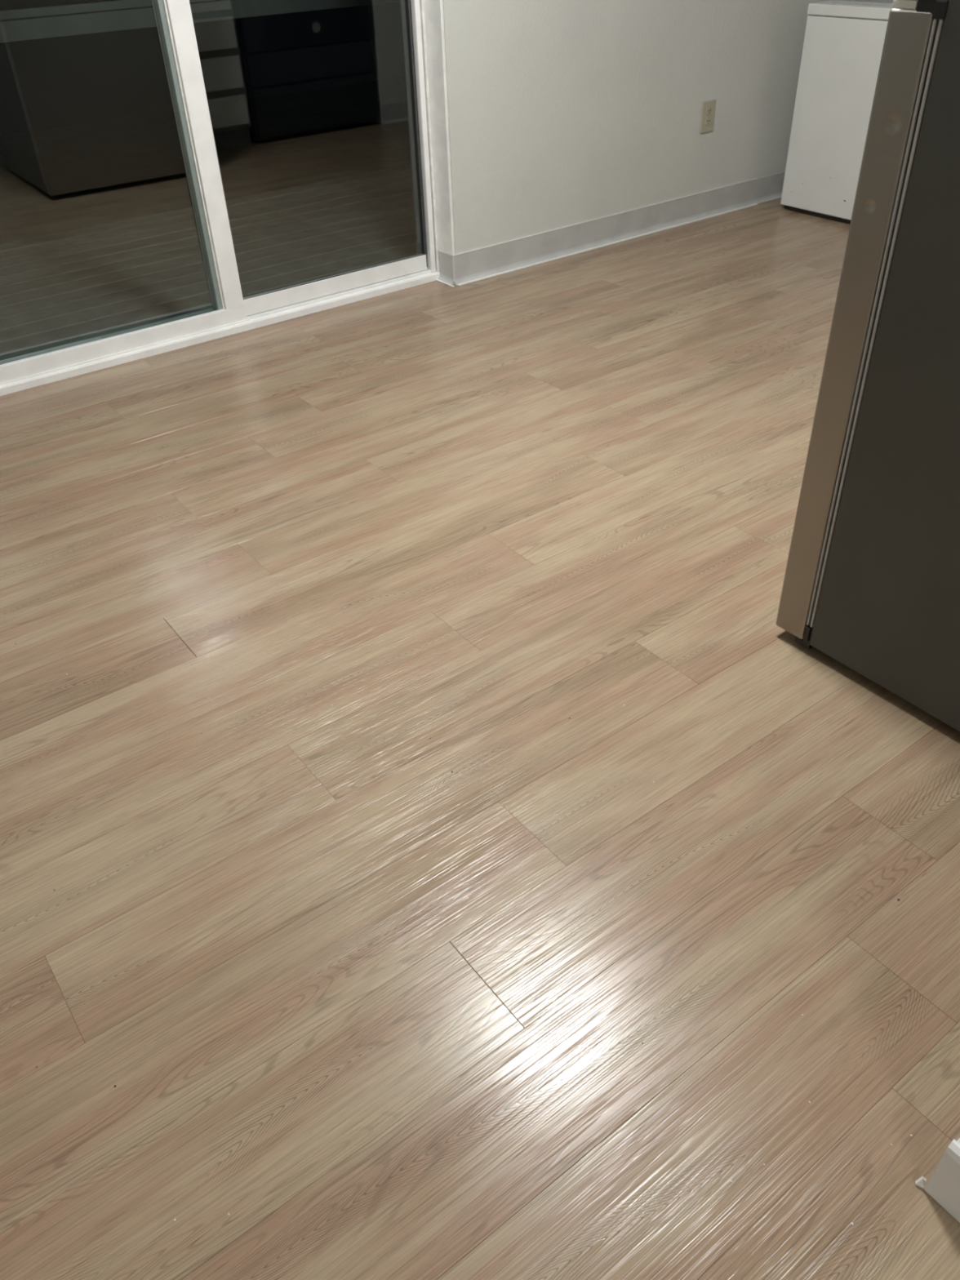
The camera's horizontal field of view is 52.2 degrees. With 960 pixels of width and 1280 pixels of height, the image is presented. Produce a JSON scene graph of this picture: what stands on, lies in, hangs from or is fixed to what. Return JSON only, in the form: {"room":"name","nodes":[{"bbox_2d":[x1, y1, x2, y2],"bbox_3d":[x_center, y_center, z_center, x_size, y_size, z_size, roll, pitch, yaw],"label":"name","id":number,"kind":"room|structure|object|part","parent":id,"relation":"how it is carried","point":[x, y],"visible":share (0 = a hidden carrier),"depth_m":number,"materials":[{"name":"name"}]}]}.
{"room":"kitchen","nodes":[
{"label":"kitchen","id":0,"kind":"room"},
{"bbox_2d":[0,197,959,1279],"bbox_3d":[0.775,0.356,1.562,7.600,0.030,5.958,-26,43,-27],"label":"floor","id":1,"kind":"structure","parent":0,"point":[306,956],"depth_m":1.66,"materials":[{"name":"beige laminate"}]},
{"bbox_2d":[780,0,893,223],"bbox_3d":[1.873,-2.381,4.268,0.684,0.950,0.684,-26,43,-27],"label":"chest freezer","id":2,"kind":"object","parent":1,"relation":"on","point":[843,43],"visible":0.57,"depth_m":4.21,"materials":[{"name":"white metal"}]},
{"bbox_3d":[1.862,-2.637,4.072,0.684,0.040,0.684,-26,43,-27],"label":"panel","id":3,"kind":"part","parent":2,"relation":"part of","materials":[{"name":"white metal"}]},
{"bbox_3d":[1.852,-2.648,4.047,0.510,0.011,0.570,-26,43,-27],"label":"lid","id":4,"kind":"part","parent":2,"relation":"part of","materials":[{"name":"white plastic"}]},
{"bbox_2d":[775,0,959,731],"bbox_3d":[1.200,-0.632,1.405,0.861,1.700,0.934,-26,43,-27],"label":"refrigerator","id":5,"kind":"object","parent":1,"relation":"on","point":[872,579],"visible":1,"depth_m":1.60,"materials":[{"name":"grey metal"}]},
{"bbox_2d":[442,0,831,254],"bbox_3d":[-1.033,-2.009,2.718,7.600,2.440,0.150,-26,43,-27],"label":"wall","id":6,"kind":"structure","parent":0,"point":[562,113],"depth_m":3.94,"materials":[{"name":"paint"}]},
{"bbox_2d":[0,0,439,395],"bbox_3d":[-0.983,-1.945,2.932,1.888,2.075,0.115,-26,43,-27],"label":"door","id":7,"kind":"structure","parent":6,"relation":"in","point":[231,313],"depth_m":3.41,"materials":[{"name":"plastic"}]},
{"bbox_3d":[-1.287,-1.769,2.729,0.999,1.996,0.022,-26,43,-27],"label":"fixed frame","id":8,"kind":"part","parent":7,"relation":"part of","materials":[{"name":"plastic"}]},
{"bbox_3d":[-0.948,-1.134,3.553,1.888,0.031,0.115,-26,43,-27],"label":"sill","id":9,"kind":"part","parent":7,"relation":"part of","materials":[{"name":"plastic"}]},
{"bbox_3d":[-0.539,-1.361,3.735,0.804,0.060,0.025,-26,43,-27],"label":"rail","id":10,"kind":"part","parent":7,"relation":"part of","materials":[{"name":"plastic"}]},
{"bbox_3d":[-0.520,-1.331,3.753,0.828,0.010,0.003,-26,43,-27],"label":"track rail","id":11,"kind":"part","parent":7,"relation":"part of","materials":[{"name":"plastic"}]},
{"bbox_3d":[-0.516,-1.327,3.749,0.828,0.007,0.004,-26,43,-27],"label":"track rail","id":12,"kind":"part","parent":7,"relation":"part of","materials":[{"name":"plastic"}]},
{"bbox_2d":[423,0,454,255],"bbox_3d":[-0.177,-2.279,3.315,0.012,2.075,0.145,-26,43,-27],"label":"trim","id":13,"kind":"structure","parent":6,"relation":"attached to","point":[433,9],"depth_m":3.58,"materials":[{"name":"paint"}]},
{"bbox_2d":[435,171,785,287],"bbox_3d":[0.960,-2.001,4.509,2.762,0.115,0.126,-26,43,-27],"label":"baseboard","id":14,"kind":"structure","parent":6,"relation":"attached to","point":[493,260],"depth_m":4.22,"materials":[{"name":"plastic"}]},
{"bbox_2d":[699,99,715,133],"bbox_3d":[0.997,-2.285,4.274,0.082,0.124,0.010,-26,43,-27],"label":"wall outlet","id":15,"kind":"object","parent":6,"relation":"attached to","point":[708,113],"visible":1,"depth_m":4.27,"materials":[{"name":"beige plastic"}]},
{"bbox_2d":[705,118,711,125],"bbox_3d":[0.999,-2.268,4.284,0.034,0.028,0.003,-26,43,-27],"label":"receptacle","id":16,"kind":"object","parent":15,"relation":"attached to","point":[708,121],"depth_m":4.28,"materials":[{"name":"beige plastic"}]},
{"bbox_2d":[706,107,711,115],"bbox_3d":[0.998,-2.300,4.259,0.034,0.028,0.003,-26,43,-27],"label":"receptacle","id":17,"kind":"object","parent":15,"relation":"attached to","point":[708,110],"depth_m":4.26,"materials":[{"name":"beige plastic"}]},
{"bbox_3d":[1.367,0.302,-0.432,0.125,2.440,2.717,-26,43,-27],"label":"wall","id":18,"kind":"structure","parent":0,"visible":0},
{"bbox_2d":[915,1137,959,1222],"bbox_3d":[1.390,1.219,0.282,0.140,0.110,2.731,-26,43,-27],"label":"baseboard","id":19,"kind":"structure","parent":18,"relation":"attached to","point":[944,1184],"depth_m":1.12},
{"label":"outside","id":20,"kind":"structure","parent":0,"visible":0},
{"bbox_2d":[0,164,417,359],"bbox_3d":[-1.237,-1.731,4.498,6.314,0.033,1.981,-26,43,-27],"label":"pane","id":21,"kind":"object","parent":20,"point":[61,288],"visible":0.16,"depth_m":4.54,"materials":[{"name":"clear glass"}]},
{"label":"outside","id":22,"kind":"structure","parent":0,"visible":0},
{"bbox_2d":[0,75,410,244],"bbox_3d":[-3.402,-2.736,6.877,15.000,0.100,8.440,-26,43,-27],"label":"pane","id":23,"kind":"structure","parent":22,"point":[56,180],"depth_m":8.98,"materials":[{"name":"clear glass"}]}
]}

